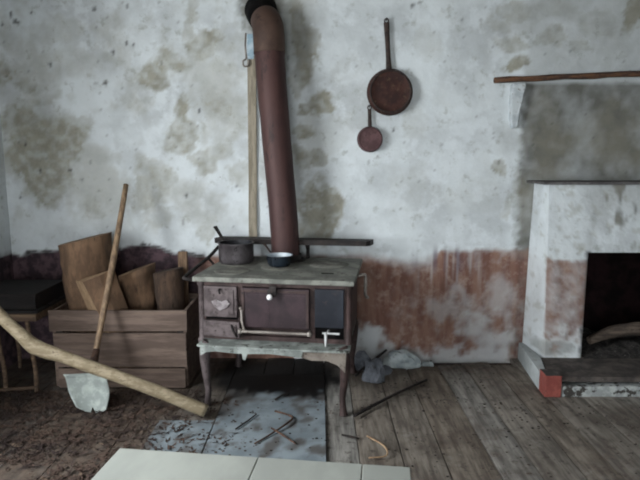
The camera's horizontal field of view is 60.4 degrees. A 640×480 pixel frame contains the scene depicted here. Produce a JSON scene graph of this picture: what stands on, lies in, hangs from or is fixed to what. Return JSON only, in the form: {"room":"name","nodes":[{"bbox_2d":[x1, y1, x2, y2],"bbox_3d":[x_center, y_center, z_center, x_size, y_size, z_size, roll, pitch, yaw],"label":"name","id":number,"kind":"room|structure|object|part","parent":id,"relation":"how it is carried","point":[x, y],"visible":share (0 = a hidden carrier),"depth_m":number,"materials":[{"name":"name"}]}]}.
{"room":"old kitchen","nodes":[
{"label":"old kitchen","id":0,"kind":"room"},
{"bbox_2d":[0,116,17,371],"bbox_3d":[-2.515,-0.010,1.105,0.450,2.900,6.590,0,8,0],"label":"wall","id":1,"kind":"structure","parent":0,"point":[8,342],"depth_m":4.00,"materials":[{"name":"paint"}]},
{"bbox_2d":[0,0,639,362],"bbox_3d":[0.505,-0.433,4.010,5.590,2.900,0.020,0,8,0],"label":"wall","id":2,"kind":"structure","parent":0,"point":[97,97],"depth_m":3.96,"materials":[{"name":"paint"}]},
{"bbox_2d":[242,33,253,66],"bbox_3d":[-0.505,-1.329,3.853,0.079,0.234,0.042,0,8,0],"label":"bracket","id":3,"kind":"object","parent":2,"relation":"attached to","point":[249,54],"visible":0.97,"depth_m":3.85,"materials":[{"name":"grey metal"}]},
{"bbox_2d":[248,56,256,236],"bbox_3d":[-0.486,-0.642,3.967,0.075,1.319,0.019,0,8,0],"label":"batten","id":4,"kind":"object","parent":2,"relation":"attached to","point":[252,128],"visible":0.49,"depth_m":3.96,"materials":[{"name":"beige wood"}]},
{"bbox_2d":[508,83,524,127],"bbox_3d":[1.399,-0.953,3.910,0.097,0.316,0.069,0,8,0],"label":"shelf bracket","id":5,"kind":"object","parent":2,"relation":"attached to","point":[517,89],"visible":1,"depth_m":3.88,"materials":[{"name":"white paint"}]},
{"bbox_2d":[493,71,639,82],"bbox_3d":[2.075,-1.159,3.858,1.702,0.117,0.051,0,8,0],"label":"shelf","id":6,"kind":"object","parent":2,"relation":"attached to","point":[507,79],"visible":1,"depth_m":3.85,"materials":[{"name":"brown wood"}]},
{"bbox_3d":[0.462,-1.536,3.831,0.008,0.016,0.056,0,8,0],"label":"nail","id":7,"kind":"object","parent":2,"relation":"attached to","visible":0},
{"bbox_2d":[367,18,412,115],"bbox_3d":[0.495,-1.212,3.856,0.326,0.664,0.055,0,8,0],"label":"frying pan","id":8,"kind":"object","parent":7,"relation":"hanging from","point":[389,91],"visible":1,"depth_m":3.86,"materials":[{"name":"brown metal"}]},
{"bbox_3d":[0.474,-1.370,3.845,0.063,0.349,0.022,0,8,0],"label":"handle","id":9,"kind":"part","parent":8,"relation":"part of","materials":[{"name":"brown metal"}]},
{"bbox_2d":[367,69,412,115],"bbox_3d":[0.495,-1.045,3.883,0.326,0.326,0.050,0,8,0],"label":"bowl","id":10,"kind":"object","parent":8,"relation":"on","point":[389,92],"depth_m":3.86,"materials":[{"name":"brown metal"}]},
{"bbox_3d":[0.352,-0.952,3.916,0.008,0.016,0.056,0,8,0],"label":"nail","id":11,"kind":"object","parent":2,"relation":"attached to","visible":0},
{"bbox_2d":[357,105,382,151],"bbox_3d":[0.358,-0.793,3.922,0.184,0.332,0.045,0,8,0],"label":"frying pan","id":12,"kind":"object","parent":11,"relation":"hanging from","point":[369,139],"visible":1,"depth_m":3.92,"materials":[{"name":"brown metal"}]},
{"bbox_3d":[0.352,-0.882,3.916,0.036,0.154,0.017,0,8,0],"label":"handle","id":13,"kind":"part","parent":12,"relation":"part of","materials":[{"name":"metal"}]},
{"bbox_2d":[357,127,382,151],"bbox_3d":[0.358,-0.721,3.935,0.184,0.184,0.040,0,8,0],"label":"bowl","id":14,"kind":"object","parent":12,"relation":"on","point":[369,139],"depth_m":3.92,"materials":[{"name":"brown metal"}]},
{"bbox_2d":[0,358,639,479],"bbox_3d":[0.505,1.390,1.127,5.650,0.084,6.290,0,8,0],"label":"floor","id":15,"kind":"structure","parent":0,"point":[591,454],"depth_m":3.17,"materials":[{"name":"brown wood"}]},
{"bbox_2d":[0,293,65,392],"bbox_3d":[-2.025,0.692,3.749,0.470,0.556,0.500,0,8,0],"label":"bench","id":16,"kind":"object","parent":15,"relation":"on","point":[27,315],"visible":0.55,"depth_m":3.54,"materials":[{"name":"brown wood"}]},
{"bbox_3d":[-2.042,0.749,3.535,0.055,0.504,0.058,3,9,19],"label":"leg","id":17,"kind":"part","parent":16,"relation":"part of","materials":[{"name":"brown wood"}]},
{"bbox_3d":[-2.182,0.687,3.961,0.055,0.504,0.058,3,9,19],"label":"leg","id":18,"kind":"part","parent":16,"relation":"part of","materials":[{"name":"brown wood"}]},
{"bbox_2d":[0,280,63,308],"bbox_3d":[-2.030,0.363,3.711,0.440,0.105,0.420,0,8,0],"label":"tabletop","id":19,"kind":"object","parent":16,"relation":"on","point":[14,294],"visible":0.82,"depth_m":3.61,"materials":[{"name":"black wood"}]},
{"bbox_3d":[-2.030,0.321,3.705,0.440,0.020,0.420,0,8,0],"label":"lid","id":20,"kind":"part","parent":19,"relation":"part of","materials":[{"name":"brown wood"}]},
{"bbox_3d":[-1.841,0.749,3.535,0.055,0.504,0.058,3,9,19],"label":"leg","id":21,"kind":"part","parent":16,"relation":"part of","materials":[{"name":"brown wood"}]},
{"bbox_3d":[-2.025,0.456,3.715,0.470,0.045,0.500,0,8,0],"label":"seat frame","id":22,"kind":"part","parent":16,"relation":"part of","materials":[{"name":"brown wood"}]},
{"bbox_2d":[63,184,128,412],"bbox_3d":[-1.394,0.325,3.534,0.257,1.340,0.732,0,8,0],"label":"shovel","id":23,"kind":"object","parent":15,"relation":"on","point":[87,391],"visible":0.94,"depth_m":3.32,"materials":[{"name":"metal"}]},
{"bbox_3d":[-1.394,0.914,3.295,0.257,0.243,0.090,0,8,0],"label":"blade","id":24,"kind":"part","parent":23,"relation":"part of","materials":[{"name":"metal"}]},
{"bbox_2d":[90,348,99,361],"bbox_3d":[-1.379,0.737,3.354,0.050,0.144,0.106,0,8,0],"label":"socket","id":25,"kind":"object","parent":23,"relation":"attached to","point":[95,353],"depth_m":3.35,"materials":[{"name":"brown metal"}]},
{"bbox_3d":[-1.352,0.176,3.570,0.043,1.057,0.617,1,8,4],"label":"handle","id":26,"kind":"part","parent":23,"relation":"part of","materials":[{"name":"brown wood"}]},
{"bbox_2d":[0,307,208,416],"bbox_3d":[-1.452,0.490,3.093,1.610,1.109,0.096,0,8,-2],"label":"pole","id":27,"kind":"object","parent":15,"relation":"on","point":[31,344],"visible":1,"depth_m":3.11,"materials":[{"name":"brown wood"}]},
{"bbox_2d":[0,387,240,479],"bbox_3d":[-1.355,1.079,2.894,1.846,0.019,1.478,0,8,0],"label":"dirt","id":28,"kind":"object","parent":15,"relation":"on","point":[17,447],"visible":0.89,"depth_m":3.05,"materials":[{"name":"brown soil"}]},
{"bbox_2d":[48,293,200,387],"bbox_3d":[-1.312,0.687,3.824,0.897,0.537,0.474,0,8,0],"label":"wooden crate","id":29,"kind":"object","parent":15,"relation":"on","point":[180,349],"visible":0.72,"depth_m":3.59,"materials":[{"name":"brown wood"}]},
{"bbox_2d":[58,232,113,367],"bbox_3d":[-1.603,0.433,3.845,0.349,0.977,0.354,7,11,40],"label":"log","id":30,"kind":"object","parent":29,"relation":"on","point":[86,257],"visible":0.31,"depth_m":3.67,"materials":[{"name":"brown wood"}]},
{"bbox_2d":[76,271,147,367],"bbox_3d":[-1.363,0.568,3.620,0.446,0.760,0.088,-1,8,-10],"label":"log","id":31,"kind":"object","parent":29,"relation":"in","point":[91,288],"visible":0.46,"depth_m":3.56,"materials":[{"name":"brown wood"}]},
{"bbox_2d":[118,262,159,367],"bbox_3d":[-1.264,0.541,3.862,0.267,0.762,0.249,0,8,0],"label":"log","id":32,"kind":"object","parent":29,"relation":"on","point":[136,285],"visible":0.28,"depth_m":3.74,"materials":[{"name":"brown wood"}]},
{"bbox_2d":[153,267,184,367],"bbox_3d":[-1.042,0.556,3.837,0.217,0.744,0.239,0,8,0],"label":"log","id":33,"kind":"object","parent":29,"relation":"on","point":[168,283],"visible":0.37,"depth_m":3.73,"materials":[{"name":"brown wood"}]},
{"bbox_2d":[178,251,188,308],"bbox_3d":[-0.982,0.488,3.991,0.067,0.817,0.028,0,8,0],"label":"wooden stake","id":34,"kind":"object","parent":29,"relation":"in","point":[182,256],"visible":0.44,"depth_m":3.94,"materials":[{"name":"brown wood"}]},
{"bbox_2d":[143,420,213,453],"bbox_3d":[-0.771,1.089,2.887,0.317,0.005,0.600,0,8,0],"label":"metal sheet","id":35,"kind":"object","parent":15,"relation":"on","point":[196,428],"visible":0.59,"depth_m":3.01,"materials":[{"name":"grey metal"}]},
{"bbox_2d":[91,448,410,479],"bbox_3d":[-0.260,1.055,1.602,1.055,0.450,0.800,1,8,7],"label":"table","id":36,"kind":"object","parent":15,"relation":"on","point":[125,464],"visible":1,"depth_m":1.89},
{"bbox_2d":[202,375,325,461],"bbox_3d":[-0.287,1.038,3.234,0.635,0.005,1.260,0,8,0],"label":"metal sheet","id":37,"kind":"object","parent":15,"relation":"on","point":[250,392],"visible":0.86,"depth_m":3.19,"materials":[{"name":"grey metal"}]},
{"bbox_2d":[235,414,256,429],"bbox_3d":[-0.421,1.040,3.152,0.012,0.010,0.204,4,9,28],"label":"twig","id":38,"kind":"object","parent":37,"relation":"on","point":[255,414],"visible":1,"depth_m":3.14,"materials":[{"name":"grey wood"}]},
{"bbox_2d":[254,410,292,443],"bbox_3d":[-0.243,1.045,3.082,0.136,0.022,0.395,2,8,11],"label":"twig","id":39,"kind":"object","parent":37,"relation":"on","point":[289,415],"visible":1,"depth_m":3.08,"materials":[{"name":"brown wood"}]},
{"bbox_2d":[271,427,295,443],"bbox_3d":[-0.197,1.057,2.977,0.199,0.025,0.018,8,12,44],"label":"twig","id":40,"kind":"object","parent":37,"relation":"on","point":[275,430],"visible":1,"depth_m":2.98,"materials":[{"name":"brown wood"}]},
{"bbox_2d":[182,236,373,416],"bbox_3d":[-0.240,0.512,3.611,1.134,0.952,0.845,1,8,8],"label":"range","id":41,"kind":"object","parent":15,"relation":"on","point":[306,308],"visible":0.91,"depth_m":3.30,"materials":[{"name":"metal"}]},
{"bbox_3d":[-0.758,0.147,3.631,0.074,0.133,0.622,1,8,10],"label":"rail","id":42,"kind":"part","parent":41,"relation":"part of","materials":[{"name":"metal"}]},
{"bbox_3d":[-0.686,0.811,3.361,0.089,0.432,0.080,1,8,8],"label":"leg","id":43,"kind":"part","parent":41,"relation":"part of","materials":[{"name":"metal"}]},
{"bbox_3d":[-0.599,0.391,3.318,0.113,0.068,0.010,1,8,8],"label":"emblem plate","id":44,"kind":"part","parent":41,"relation":"part of","materials":[{"name":"silver metal"}]},
{"bbox_3d":[-0.602,0.372,3.337,0.205,0.190,0.034,1,8,8],"label":"firebox door","id":45,"kind":"part","parent":41,"relation":"part of","materials":[{"name":"metal"}]},
{"bbox_3d":[-0.596,0.538,3.334,0.235,0.097,0.026,2,9,15],"label":"ash door","id":46,"kind":"part","parent":41,"relation":"part of","materials":[{"name":"metal"}]},
{"bbox_2d":[213,226,253,264],"bbox_3d":[-0.635,0.036,3.763,0.400,0.222,0.248,5,10,29],"label":"saucepan","id":47,"kind":"object","parent":41,"relation":"on","point":[231,252],"visible":1,"depth_m":3.64,"materials":[{"name":"metal"}]},
{"bbox_3d":[-0.699,-0.030,3.872,0.034,0.122,0.182,-6,10,-35],"label":"handle","id":48,"kind":"part","parent":47,"relation":"part of","materials":[{"name":"metal"}]},
{"bbox_2d":[217,240,253,264],"bbox_3d":[-0.569,0.083,3.732,0.248,0.138,0.248,0,8,0],"label":"bowl","id":49,"kind":"object","parent":47,"relation":"on","point":[231,252],"depth_m":3.64,"materials":[{"name":"grey metal"}]},
{"bbox_3d":[-0.594,0.717,4.008,0.089,0.432,0.080,1,8,8],"label":"leg","id":50,"kind":"part","parent":41,"relation":"part of","materials":[{"name":"metal"}]},
{"bbox_3d":[-0.465,0.479,3.305,0.061,0.157,0.029,6,10,34],"label":"damper lever","id":51,"kind":"part","parent":41,"relation":"part of","materials":[{"name":"silver metal"}]},
{"bbox_2d":[245,0,299,255],"bbox_3d":[-0.341,-0.773,3.826,0.258,1.832,0.488,-5,10,-31],"label":"pipe","id":52,"kind":"object","parent":41,"relation":"on","point":[264,18],"visible":0.98,"depth_m":3.68,"materials":[{"name":"metal"}]},
{"bbox_2d":[237,286,311,336],"bbox_3d":[-0.272,0.416,3.273,0.449,0.299,0.136,0,8,0],"label":"oven","id":53,"kind":"object","parent":41,"relation":"in","point":[278,310],"depth_m":3.28,"materials":[{"name":"metal"}]},
{"bbox_2d":[197,322,355,353],"bbox_3d":[-0.236,0.591,3.584,0.925,0.026,0.770,1,8,8],"label":"shelf","id":54,"kind":"object","parent":41,"relation":"attached to","point":[244,344],"depth_m":3.26,"materials":[{"name":"grey metal"}]},
{"bbox_2d":[192,253,362,286],"bbox_3d":[-0.233,0.170,3.598,1.070,0.075,0.877,0,8,0],"label":"cooktop","id":55,"kind":"object","parent":41,"relation":"in","point":[306,271],"depth_m":3.39,"materials":[{"name":"metal"}]},
{"bbox_2d":[263,244,292,267],"bbox_3d":[-0.305,0.104,3.630,0.263,0.124,0.179,5,9,28],"label":"saucepan","id":56,"kind":"object","parent":41,"relation":"on","point":[279,259],"visible":1,"depth_m":3.56,"materials":[{"name":"metal"}]},
{"bbox_2d":[265,252,292,267],"bbox_3d":[-0.268,0.133,3.613,0.179,0.073,0.179,0,8,0],"label":"bowl","id":57,"kind":"object","parent":56,"relation":"on","point":[279,259],"depth_m":3.56,"materials":[{"name":"blue metal"}]},
{"bbox_2d":[215,236,373,246],"bbox_3d":[-0.190,0.009,3.892,1.132,0.038,0.116,1,8,8],"label":"shelf","id":58,"kind":"object","parent":41,"relation":"attached to","point":[307,242],"depth_m":3.83,"materials":[{"name":"metal"}]},
{"bbox_3d":[0.056,0.406,3.254,0.173,0.233,0.022,1,8,8],"label":"reservoir panel","id":59,"kind":"part","parent":41,"relation":"part of","materials":[{"name":"grey metal"}]},
{"bbox_2d":[322,330,339,346],"bbox_3d":[0.067,0.580,3.239,0.100,0.088,0.060,1,8,8],"label":"water tap","id":60,"kind":"object","parent":41,"relation":"on","point":[330,338],"depth_m":3.28,"materials":[{"name":"metal"}]},
{"bbox_3d":[0.134,0.828,3.247,0.089,0.432,0.080,1,8,8],"label":"leg","id":61,"kind":"part","parent":41,"relation":"part of","materials":[{"name":"metal"}]},
{"bbox_3d":[0.226,0.734,3.894,0.089,0.432,0.080,1,8,8],"label":"leg","id":62,"kind":"part","parent":41,"relation":"part of","materials":[{"name":"metal"}]},
{"bbox_2d":[341,434,358,438],"bbox_3d":[0.164,1.069,2.992,0.101,0.017,0.018,4,9,25],"label":"twig","id":63,"kind":"object","parent":15,"relation":"on","point":[345,435],"visible":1,"depth_m":2.98,"materials":[{"name":"grey wood"}]},
{"bbox_2d":[354,350,370,370],"bbox_3d":[0.302,0.882,4.004,0.144,0.159,0.131,-3,9,-19],"label":"chunk","id":64,"kind":"object","parent":15,"relation":"on","point":[361,356],"visible":0.51,"depth_m":3.97,"materials":[{"name":"grey stone"}]},
{"bbox_2d":[354,349,386,376],"bbox_3d":[0.370,0.878,3.930,0.024,0.106,0.369,8,11,42],"label":"rod","id":65,"kind":"object","parent":15,"relation":"on","point":[362,369],"visible":0.73,"depth_m":3.86,"materials":[{"name":"black metal"}]},
{"bbox_2d":[362,358,385,383],"bbox_3d":[0.371,0.885,3.783,0.155,0.156,0.147,3,9,17],"label":"chunk","id":66,"kind":"object","parent":15,"relation":"on","point":[374,372],"visible":1,"depth_m":3.73,"materials":[{"name":"grey stone"}]},
{"bbox_2d":[366,435,387,458],"bbox_3d":[0.297,1.077,2.875,0.106,0.017,0.226,0,8,0],"label":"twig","id":67,"kind":"object","parent":15,"relation":"on","point":[383,445],"visible":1,"depth_m":2.85,"materials":[{"name":"beige wood"}]},
{"bbox_2d":[383,365,392,374],"bbox_3d":[0.461,0.916,3.902,0.099,0.060,0.096,-4,9,-25],"label":"chunk","id":68,"kind":"object","parent":15,"relation":"on","point":[388,369],"visible":0.55,"depth_m":3.87,"materials":[{"name":"grey stone"}]},
{"bbox_2d":[353,379,427,416],"bbox_3d":[0.462,0.989,3.490,0.024,0.024,0.768,8,11,43],"label":"rod","id":69,"kind":"object","parent":15,"relation":"on","point":[424,380],"visible":1,"depth_m":3.44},
{"bbox_2d":[382,349,421,369],"bbox_3d":[0.606,0.884,4.086,0.306,0.141,0.178,0,8,0],"label":"chunk","id":70,"kind":"object","parent":15,"relation":"on","point":[403,359],"visible":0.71,"depth_m":4.03,"materials":[{"name":"grey stone"}]},
{"bbox_2d":[166,360,639,476],"bbox_3d":[0.750,1.053,3.111,3.309,0.008,2.059,0,8,0],"label":"crumbs","id":71,"kind":"object","parent":15,"relation":"on","point":[430,360],"visible":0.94,"depth_m":3.14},
{"bbox_2d":[421,361,433,366],"bbox_3d":[0.796,0.931,4.106,0.109,0.052,0.089,0,8,0],"label":"chunk","id":72,"kind":"object","parent":15,"relation":"on","point":[429,363],"visible":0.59,"depth_m":4.09,"materials":[{"name":"grey stone"}]},
{"bbox_2d":[518,180,639,396],"bbox_3d":[2.208,0.261,3.929,1.547,1.358,1.059,0,8,0],"label":"fireplace","id":73,"kind":"object","parent":15,"relation":"on","point":[583,271],"visible":0.99,"depth_m":3.81,"materials":[{"name":"paint"}]},
{"bbox_2d":[586,322,639,343],"bbox_3d":[2.211,0.668,3.990,0.586,0.148,0.105,-1,8,-5],"label":"log","id":74,"kind":"object","parent":73,"relation":"on","point":[633,328],"visible":1,"depth_m":3.94,"materials":[{"name":"brown wood"}]}
]}

